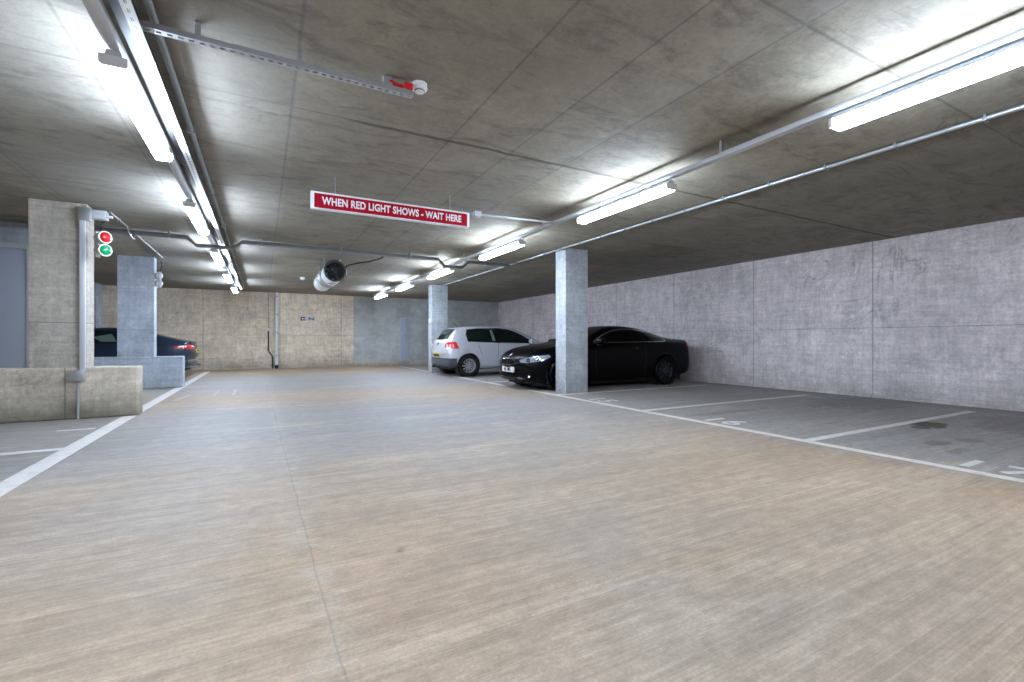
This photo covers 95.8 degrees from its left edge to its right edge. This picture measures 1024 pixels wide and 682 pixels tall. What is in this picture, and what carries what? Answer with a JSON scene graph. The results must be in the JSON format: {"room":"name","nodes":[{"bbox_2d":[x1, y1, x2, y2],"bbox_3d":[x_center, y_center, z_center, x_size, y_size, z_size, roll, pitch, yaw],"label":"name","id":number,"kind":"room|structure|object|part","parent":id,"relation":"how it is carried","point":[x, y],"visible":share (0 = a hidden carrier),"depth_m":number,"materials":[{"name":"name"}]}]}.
{"room":"parking garage","nodes":[
{"label":"parking garage","id":0,"kind":"room"},
{"bbox_2d":[0,224,27,243],"bbox_3d":[-9.288,-0.410,6.804,3.920,2.960,0.200,0,0,-28],"label":"wall","id":1,"kind":"structure","parent":0,"point":[9,233],"depth_m":7.40,"materials":[{"name":"concrete"}]},
{"bbox_2d":[0,242,27,367],"bbox_3d":[-8.357,-0.295,7.164,1.400,2.530,0.048,0,0,-28],"label":"door","id":2,"kind":"structure","parent":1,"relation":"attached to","point":[13,256],"depth_m":7.38,"materials":[{"name":"grey metal"}]},
{"bbox_2d":[103,285,497,368],"bbox_3d":[-8.384,-0.410,18.685,17.400,2.960,0.250,0,0,-28],"label":"wall","id":3,"kind":"structure","parent":0,"point":[228,328],"depth_m":18.42,"materials":[{"name":"concrete"}]},
{"bbox_2d":[267,292,272,368],"bbox_3d":[-9.381,-0.410,17.955,0.212,2.960,0.062,0,0,-28],"label":"cable","id":4,"kind":"object","parent":3,"relation":"attached to","point":[268,328],"visible":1,"depth_m":17.93,"materials":[{"name":"black rubber"}]},
{"bbox_2d":[275,292,277,368],"bbox_3d":[-9.162,-0.410,18.021,0.128,2.960,0.128,0,0,-28],"label":"drain pipe","id":5,"kind":"object","parent":3,"relation":"attached to","point":[276,293],"visible":1,"depth_m":17.97,"materials":[{"name":"white plastic"}]},
{"bbox_2d":[186,363,428,370],"bbox_3d":[-8.180,1.033,18.622,17.100,0.074,0.055,0,0,-28],"label":"baseboard","id":6,"kind":"structure","parent":3,"relation":"attached to","point":[421,363],"depth_m":18.52,"materials":[{"name":"concrete"}]},
{"bbox_2d":[300,317,314,320],"bbox_3d":[-8.214,-0.890,18.623,0.560,0.150,0.017,0,0,-28],"label":"direction sign","id":7,"kind":"object","parent":3,"relation":"attached to","point":[301,318],"visible":1,"depth_m":18.62,"materials":[{"name":"grey plastic"}]},
{"bbox_2d":[400,318,408,360],"bbox_3d":[-4.750,-0.065,20.479,0.420,1.910,0.043,0,0,-28],"label":"panel","id":8,"kind":"object","parent":3,"relation":"attached to","point":[404,322],"visible":1,"depth_m":20.47,"materials":[{"name":"grey metal"}]},
{"bbox_2d":[0,365,1023,681],"bbox_3d":[-2.064,1.195,7.295,17.700,0.250,26.400,0,0,-28],"label":"floor","id":9,"kind":"structure","parent":0,"point":[396,523],"depth_m":2.53,"materials":[{"name":"concrete"}]},
{"bbox_2d":[0,448,62,454],"bbox_3d":[-6.146,1.068,3.659,3.860,0.002,0.120,0,0,-28],"label":"parking line","id":10,"kind":"object","parent":9,"relation":"on","point":[55,449],"visible":1,"depth_m":4.47,"materials":[{"name":"white paint"}]},
{"bbox_2d":[0,365,142,423],"bbox_3d":[-7.780,0.715,5.505,5.340,0.710,0.280,0,0,-28],"label":"wall","id":11,"kind":"structure","parent":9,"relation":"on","point":[26,394],"depth_m":6.28,"materials":[{"name":"concrete"}]},
{"bbox_2d":[28,198,93,367],"bbox_3d":[-6.210,-0.760,6.398,0.590,2.260,0.320,0,0,-28],"label":"pillar","id":12,"kind":"structure","parent":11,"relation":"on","point":[53,226],"depth_m":6.25,"materials":[{"name":"concrete"}]},
{"bbox_2d":[67,206,91,419],"bbox_3d":[-5.905,-0.380,6.322,0.235,2.900,0.098,0,0,-28],"label":"pipe","id":13,"kind":"object","parent":12,"relation":"attached to","point":[84,213],"depth_m":6.33,"materials":[{"name":"grey plastic"}]},
{"bbox_2d":[92,210,112,220],"bbox_3d":[-5.850,-1.790,6.615,0.230,0.120,0.140,0,0,-28],"label":"box","id":14,"kind":"object","parent":13,"relation":"attached to","point":[100,215],"visible":0.88,"depth_m":6.56,"materials":[{"name":"grey plastic"}]},
{"bbox_2d":[93,222,112,257],"bbox_3d":[-5.715,-1.430,6.445,0.339,0.539,0.184,0,0,34],"label":"traffic signal","id":15,"kind":"object","parent":12,"relation":"attached to","point":[105,237],"visible":1,"depth_m":6.36,"materials":[{"name":"beige plastic"}]},
{"bbox_2d":[55,428,94,431],"bbox_3d":[-5.250,1.068,5.576,0.353,0.002,0.064,0,0,-28],"label":"bay number","id":16,"kind":"object","parent":9,"relation":"on","point":[87,428],"visible":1,"depth_m":5.58,"materials":[{"name":"white paint"}]},
{"bbox_2d":[94,283,102,327],"bbox_3d":[-14.151,-0.410,15.031,1.180,2.960,0.700,0,0,-28],"label":"pilaster","id":17,"kind":"object","parent":9,"relation":"on","point":[98,288],"visible":0.2,"depth_m":15.19,"materials":[{"name":"concrete"}]},
{"bbox_2d":[0,371,210,496],"bbox_3d":[-6.283,1.068,8.143,0.160,0.002,18.300,0,0,-28],"label":"boundary line","id":18,"kind":"object","parent":9,"relation":"on","point":[19,478],"visible":1,"depth_m":4.47,"materials":[{"name":"white paint"}]},
{"bbox_2d":[94,356,184,388],"bbox_3d":[-9.988,0.710,9.552,5.300,0.720,0.300,0,0,-28],"label":"parapet","id":19,"kind":"object","parent":9,"relation":"on","point":[158,371],"visible":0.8,"depth_m":10.45,"materials":[{"name":"concrete"}]},
{"bbox_2d":[117,255,156,356],"bbox_3d":[-8.422,-0.765,10.409,0.650,2.250,0.280,0,0,-28],"label":"pillar","id":20,"kind":"structure","parent":19,"relation":"on","point":[136,290],"depth_m":10.29,"materials":[{"name":"concrete"}]},
{"bbox_2d":[154,261,162,287],"bbox_3d":[-8.000,-1.508,10.492,0.243,0.596,0.173,0,0,37],"label":"traffic signal","id":21,"kind":"object","parent":20,"relation":"attached to","point":[158,275],"visible":1,"depth_m":10.45,"materials":[{"name":"white plastic"}]},
{"bbox_3d":[-7.946,-1.390,10.451,0.018,0.360,0.054,0,0,37],"label":"mounting plate","id":22,"kind":"part","parent":21,"relation":"part of","materials":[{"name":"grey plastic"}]},
{"bbox_2d":[94,327,200,370],"bbox_3d":[-11.786,0.356,13.354,4.595,1.497,2.140,0,0,-28],"label":"car","id":23,"kind":"object","parent":9,"relation":"on","point":[105,338],"visible":0.29,"depth_m":13.32,"materials":[{"name":"blue paint"}]},
{"bbox_2d":[174,345,194,348],"bbox_3d":[-9.652,0.174,13.732,0.194,0.131,0.685,0,0,11],"label":"tail lamp","id":24,"kind":"object","parent":23,"relation":"attached to","point":[175,346],"depth_m":13.57,"materials":[{"name":"red plastic"}]},
{"bbox_2d":[429,285,447,372],"bbox_3d":[-2.519,-0.410,15.778,0.560,2.960,0.360,0,0,-28],"label":"column","id":25,"kind":"structure","parent":9,"relation":"on","point":[438,294],"depth_m":15.61,"materials":[{"name":"concrete"}]},
{"bbox_2d":[431,324,542,376],"bbox_3d":[-0.449,0.245,15.387,4.400,1.720,2.203,0,0,-24],"label":"hatchback car","id":26,"kind":"object","parent":9,"relation":"on","point":[465,350],"visible":0.74,"depth_m":14.13,"materials":[{"name":"silver metal"}]},
{"bbox_2d":[445,342,458,348],"bbox_3d":[-1.796,0.129,13.722,0.469,0.201,0.154,0,0,20],"label":"tail lamp","id":27,"kind":"object","parent":26,"relation":"attached to","point":[448,345],"depth_m":13.69,"materials":[{"name":"red plastic"}]},
{"bbox_2d":[529,339,534,344],"bbox_3d":[0.626,0.033,14.798,0.136,0.163,0.252,0,0,-28],"label":"mirror","id":28,"kind":"object","parent":26,"relation":"attached to","point":[531,341],"depth_m":14.71,"materials":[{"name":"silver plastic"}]},
{"bbox_2d":[556,248,587,393],"bbox_3d":[1.244,-0.410,9.650,0.560,2.960,0.360,0,0,-28],"label":"column","id":29,"kind":"structure","parent":9,"relation":"on","point":[571,264],"depth_m":9.49,"materials":[{"name":"concrete"}]},
{"bbox_2d":[500,326,688,390],"bbox_3d":[2.075,0.366,11.522,4.975,1.483,2.258,0,0,-27],"label":"car","id":30,"kind":"object","parent":9,"relation":"on","point":[615,353],"visible":0.88,"depth_m":10.74,"materials":[{"name":"black paint"}]},
{"bbox_3d":[-0.088,0.629,10.412,0.033,0.121,0.549,0,0,-27],"label":"number plate","id":31,"kind":"part","parent":30,"relation":"part of","materials":[{"name":"white plastic"}]},
{"bbox_2d":[506,358,513,364],"bbox_3d":[-0.031,0.452,10.262,0.072,0.141,0.287,0,0,-28],"label":"grille","id":32,"kind":"object","parent":30,"relation":"attached to","point":[509,361],"depth_m":10.26,"materials":[{"name":"black plastic"}]},
{"bbox_2d":[501,371,525,379],"bbox_3d":[-0.032,0.786,10.440,0.165,0.132,1.183,0,0,-27],"label":"grille","id":33,"kind":"object","parent":30,"relation":"attached to","point":[510,375],"depth_m":10.22,"materials":[{"name":"black plastic"}]},
{"bbox_2d":[596,339,605,345],"bbox_3d":[1.972,0.028,10.342,0.137,0.164,0.254,0,0,-28],"label":"mirror","id":34,"kind":"object","parent":30,"relation":"attached to","point":[599,342],"depth_m":10.26,"materials":[{"name":"black plastic"}]},
{"bbox_3d":[2.767,-0.130,11.037,2.175,0.336,0.305,0,0,-27],"label":"window trim","id":35,"kind":"part","parent":30,"relation":"part of","materials":[{"name":"black metal"}]},
{"bbox_3d":[2.808,0.019,10.911,2.123,0.044,0.046,0,0,-26],"label":"window trim","id":36,"kind":"part","parent":30,"relation":"part of","materials":[{"name":"silver metal"}]},
{"bbox_2d":[589,398,617,401],"bbox_3d":[1.657,1.068,8.377,0.358,0.002,0.437,0,0,-28],"label":"bay number","id":37,"kind":"object","parent":9,"relation":"on","point":[598,398],"visible":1,"depth_m":8.30,"materials":[{"name":"white paint"}]},
{"bbox_2d":[557,385,702,394],"bbox_3d":[2.815,1.068,10.225,4.330,0.002,0.100,0,0,-28],"label":"parking line","id":38,"kind":"object","parent":9,"relation":"on","point":[693,385],"visible":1,"depth_m":9.98,"materials":[{"name":"white paint"}]},
{"bbox_2d":[401,366,1023,482],"bbox_3d":[0.640,1.068,9.580,0.110,0.002,22.250,0,0,-28],"label":"boundary line","id":39,"kind":"object","parent":9,"relation":"on","point":[732,427],"visible":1,"depth_m":4.92,"materials":[{"name":"white paint"}]},
{"bbox_2d":[645,395,805,410],"bbox_3d":[3.936,1.068,8.149,4.330,0.002,0.100,0,0,-28],"label":"parking line","id":40,"kind":"object","parent":9,"relation":"on","point":[794,395],"visible":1,"depth_m":7.90,"materials":[{"name":"white paint"}]},
{"bbox_2d":[707,418,745,424],"bbox_3d":[2.861,1.068,6.154,0.365,0.002,0.451,0,0,-28],"label":"bay number","id":41,"kind":"object","parent":9,"relation":"on","point":[724,422],"visible":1,"depth_m":6.14,"materials":[{"name":"white paint"}]},
{"bbox_2d":[804,411,974,440],"bbox_3d":[5.091,1.068,6.010,4.330,0.002,0.100,0,0,-28],"label":"parking line","id":42,"kind":"object","parent":9,"relation":"on","point":[963,412],"visible":1,"depth_m":5.78,"materials":[{"name":"white paint"}]},
{"bbox_2d":[960,460,1023,473],"bbox_3d":[4.114,1.068,3.867,0.359,0.002,0.467,0,0,-28],"label":"bay number","id":43,"kind":"object","parent":9,"relation":"on","point":[974,462],"visible":1,"depth_m":3.94,"materials":[{"name":"white paint"}]},
{"bbox_2d":[0,0,1023,301],"bbox_3d":[-2.064,-2.015,7.295,17.700,0.250,26.400,0,0,-28],"label":"ceiling","id":44,"kind":"structure","parent":0,"point":[550,110],"depth_m":4.12,"materials":[{"name":"concrete"}]},
{"bbox_2d":[109,212,164,258],"bbox_3d":[-6.816,-1.803,8.565,0.056,0.170,4.250,0,0,-29],"label":"conduit","id":45,"kind":"object","parent":44,"relation":"attached to","point":[111,213],"visible":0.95,"depth_m":7.81,"materials":[{"name":"silver metal"}]},
{"bbox_2d":[82,0,237,289],"bbox_3d":[-4.046,-1.804,5.884,0.075,0.168,22.200,0,0,-28],"label":"cable trunking","id":46,"kind":"object","parent":44,"relation":"hanging from","point":[96,9],"visible":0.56,"depth_m":2.93,"materials":[{"name":"grey metal"}]},
{"bbox_2d":[98,49,172,161],"bbox_3d":[-2.707,-1.655,3.403,0.132,0.129,1.600,0,0,-28],"label":"light","id":47,"kind":"object","parent":46,"relation":"attached to","point":[112,62],"visible":1,"depth_m":3.06,"materials":[{"name":"white plastic"}]},
{"bbox_2d":[183,199,208,234],"bbox_3d":[-4.237,-1.655,6.236,0.132,0.129,1.600,0,0,-28],"label":"light","id":48,"kind":"object","parent":46,"relation":"attached to","point":[189,205],"visible":1,"depth_m":5.92,"materials":[{"name":"white plastic"}]},
{"bbox_2d":[210,249,224,265],"bbox_3d":[-5.781,-1.655,9.096,0.132,0.129,1.600,0,0,-28],"label":"light","id":49,"kind":"object","parent":46,"relation":"attached to","point":[214,252],"visible":0.94,"depth_m":8.82,"materials":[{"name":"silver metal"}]},
{"bbox_2d":[223,271,232,282],"bbox_3d":[-7.301,-1.655,11.911,0.132,0.129,1.600,0,0,-28],"label":"light","id":50,"kind":"object","parent":46,"relation":"attached to","point":[227,276],"visible":1,"depth_m":11.49,"materials":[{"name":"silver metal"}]},
{"bbox_2d":[224,275,232,282],"bbox_3d":[-7.301,-1.628,11.911,0.130,0.074,1.556,0,0,-28],"label":"diffuser","id":51,"kind":"object","parent":50,"relation":"attached to","point":[227,277],"depth_m":11.85,"materials":[{"name":"white plastic"}]},
{"bbox_2d":[231,285,237,292],"bbox_3d":[-8.798,-1.655,14.683,0.132,0.129,1.600,0,0,-28],"label":"light","id":52,"kind":"object","parent":46,"relation":"attached to","point":[233,287],"visible":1,"depth_m":14.30,"materials":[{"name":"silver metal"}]},
{"bbox_2d":[108,0,241,289],"bbox_3d":[-3.946,-1.781,5.938,0.128,0.102,22.200,0,0,-28],"label":"cable tray","id":53,"kind":"object","parent":44,"relation":"attached to","point":[125,11],"visible":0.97,"depth_m":3.35,"materials":[{"name":"grey"}]},
{"bbox_2d":[143,0,243,286],"bbox_3d":[-3.853,-1.854,5.989,0.060,0.068,22.200,0,0,-28],"label":"pipe","id":54,"kind":"object","parent":44,"relation":"attached to","point":[191,129],"visible":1,"depth_m":3.64,"materials":[{"name":"silver metal"}]},
{"bbox_2d":[0,218,510,268],"bbox_3d":[-5.374,-1.765,8.258,12.090,0.247,0.160,0,0,-28],"label":"pipe","id":55,"kind":"object","parent":44,"relation":"hanging from","point":[169,234],"visible":0.96,"depth_m":8.70,"materials":[{"name":"silver metal"}]},
{"bbox_2d":[140,20,412,98],"bbox_3d":[-1.415,-1.829,3.005,1.564,0.118,0.087,0,0,-28],"label":"cable tray","id":56,"kind":"object","parent":44,"relation":"attached to","point":[406,89],"visible":1,"depth_m":2.93,"materials":[{"name":"silver metal"}]},
{"bbox_2d":[314,256,382,290],"bbox_3d":[-4.220,-1.603,11.013,0.968,0.575,3.559,0,0,-40],"label":"fan","id":57,"kind":"object","parent":44,"relation":"hanging from","point":[333,272],"visible":0.99,"depth_m":10.74,"materials":[{"name":"white metal"}]},
{"bbox_3d":[-4.429,-1.560,11.212,0.490,0.490,0.540,0,0,-28],"label":"fan casing","id":58,"kind":"part","parent":57,"relation":"part of","materials":[{"name":"silver metal"}]},
{"bbox_2d":[310,190,468,228],"bbox_3d":[-1.418,-1.690,5.657,1.920,0.399,0.078,0,0,-28],"label":"sign","id":59,"kind":"object","parent":44,"relation":"hanging from","point":[323,201],"visible":1,"depth_m":5.57,"materials":[{"name":"red"}]},
{"bbox_2d":[467,211,554,223],"bbox_3d":[0.016,-1.703,6.453,1.360,0.086,0.080,0,0,-28],"label":"conduit","id":60,"kind":"object","parent":59,"relation":"attached to","point":[477,214],"visible":0.97,"depth_m":6.36,"materials":[{"name":"silver metal"}]},
{"bbox_2d":[412,80,426,94],"bbox_3d":[-0.680,-1.858,3.406,0.114,0.064,0.114,0,0,-28],"label":"smoke detector","id":61,"kind":"object","parent":44,"relation":"attached to","point":[419,86],"visible":0.98,"depth_m":3.37,"materials":[{"name":"white plastic"}]},
{"bbox_2d":[373,28,1023,295],"bbox_3d":[-0.021,-1.804,8.058,0.075,0.168,22.200,0,0,-28],"label":"cable trunking","id":62,"kind":"object","parent":44,"relation":"hanging from","point":[1018,35],"visible":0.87,"depth_m":3.75,"materials":[{"name":"grey metal"}]},
{"bbox_2d":[374,292,387,298],"bbox_3d":[-4.772,-1.655,16.857,0.132,0.129,1.600,0,0,-28],"label":"light","id":63,"kind":"object","parent":62,"relation":"attached to","point":[383,294],"visible":1,"depth_m":16.57,"materials":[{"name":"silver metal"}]},
{"bbox_2d":[375,294,386,298],"bbox_3d":[-4.772,-1.628,16.857,0.130,0.074,1.556,0,0,-28],"label":"diffuser","id":64,"kind":"object","parent":63,"relation":"attached to","point":[380,295],"depth_m":16.78,"materials":[{"name":"white plastic"}]},
{"bbox_2d":[395,282,413,290],"bbox_3d":[-3.275,-1.655,14.085,0.132,0.129,1.600,0,0,-28],"label":"light","id":65,"kind":"object","parent":62,"relation":"attached to","point":[410,284],"visible":1,"depth_m":13.86,"materials":[{"name":"white plastic"}]},
{"bbox_2d":[396,284,411,290],"bbox_3d":[-3.275,-1.628,14.085,0.130,0.074,1.556,0,0,-28],"label":"diffuser","id":66,"kind":"object","parent":65,"relation":"attached to","point":[405,286],"depth_m":14.03,"materials":[{"name":"white plastic"}]},
{"bbox_2d":[427,268,453,278],"bbox_3d":[-1.755,-1.655,11.269,0.132,0.129,1.600,0,0,-28],"label":"light","id":67,"kind":"object","parent":62,"relation":"attached to","point":[446,270],"visible":0.84,"depth_m":11.11,"materials":[{"name":"white plastic"}]},
{"bbox_2d":[479,239,525,259],"bbox_3d":[-0.211,-1.655,8.410,0.132,0.129,1.600,0,0,-28],"label":"light","id":68,"kind":"object","parent":62,"relation":"attached to","point":[518,243],"visible":1,"depth_m":8.23,"materials":[{"name":"white plastic"}]},
{"bbox_2d":[576,180,675,223],"bbox_3d":[1.310,-1.655,5.594,0.132,0.129,1.600,0,0,-28],"label":"light","id":69,"kind":"object","parent":62,"relation":"attached to","point":[652,192],"visible":1,"depth_m":5.40,"materials":[{"name":"white plastic"}]},
{"bbox_2d":[829,39,1023,130],"bbox_3d":[2.816,-1.655,2.804,0.132,0.129,1.600,0,0,-28],"label":"light","id":70,"kind":"object","parent":62,"relation":"attached to","point":[1011,56],"visible":1,"depth_m":2.95,"materials":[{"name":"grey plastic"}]},
{"bbox_2d":[441,104,1023,285],"bbox_3d":[1.865,-1.859,7.740,0.093,0.059,17.850,0,0,-28],"label":"conduit","id":71,"kind":"object","parent":44,"relation":"attached to","point":[986,118],"visible":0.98,"depth_m":5.04,"materials":[{"name":"silver metal"}]},
{"bbox_2d":[498,217,1023,406],"bbox_3d":[5.569,-0.410,11.417,0.250,2.960,26.400,0,0,-28],"label":"wall","id":72,"kind":"structure","parent":0,"point":[936,315],"depth_m":9.06,"materials":[{"name":"concrete"}]},
{"bbox_2d":[677,377,1023,411],"bbox_3d":[5.435,1.032,11.345,0.055,0.075,25.800,0,0,-28],"label":"baseboard","id":73,"kind":"structure","parent":72,"relation":"attached to","point":[980,405],"depth_m":8.66,"materials":[{"name":"concrete"}]}
]}

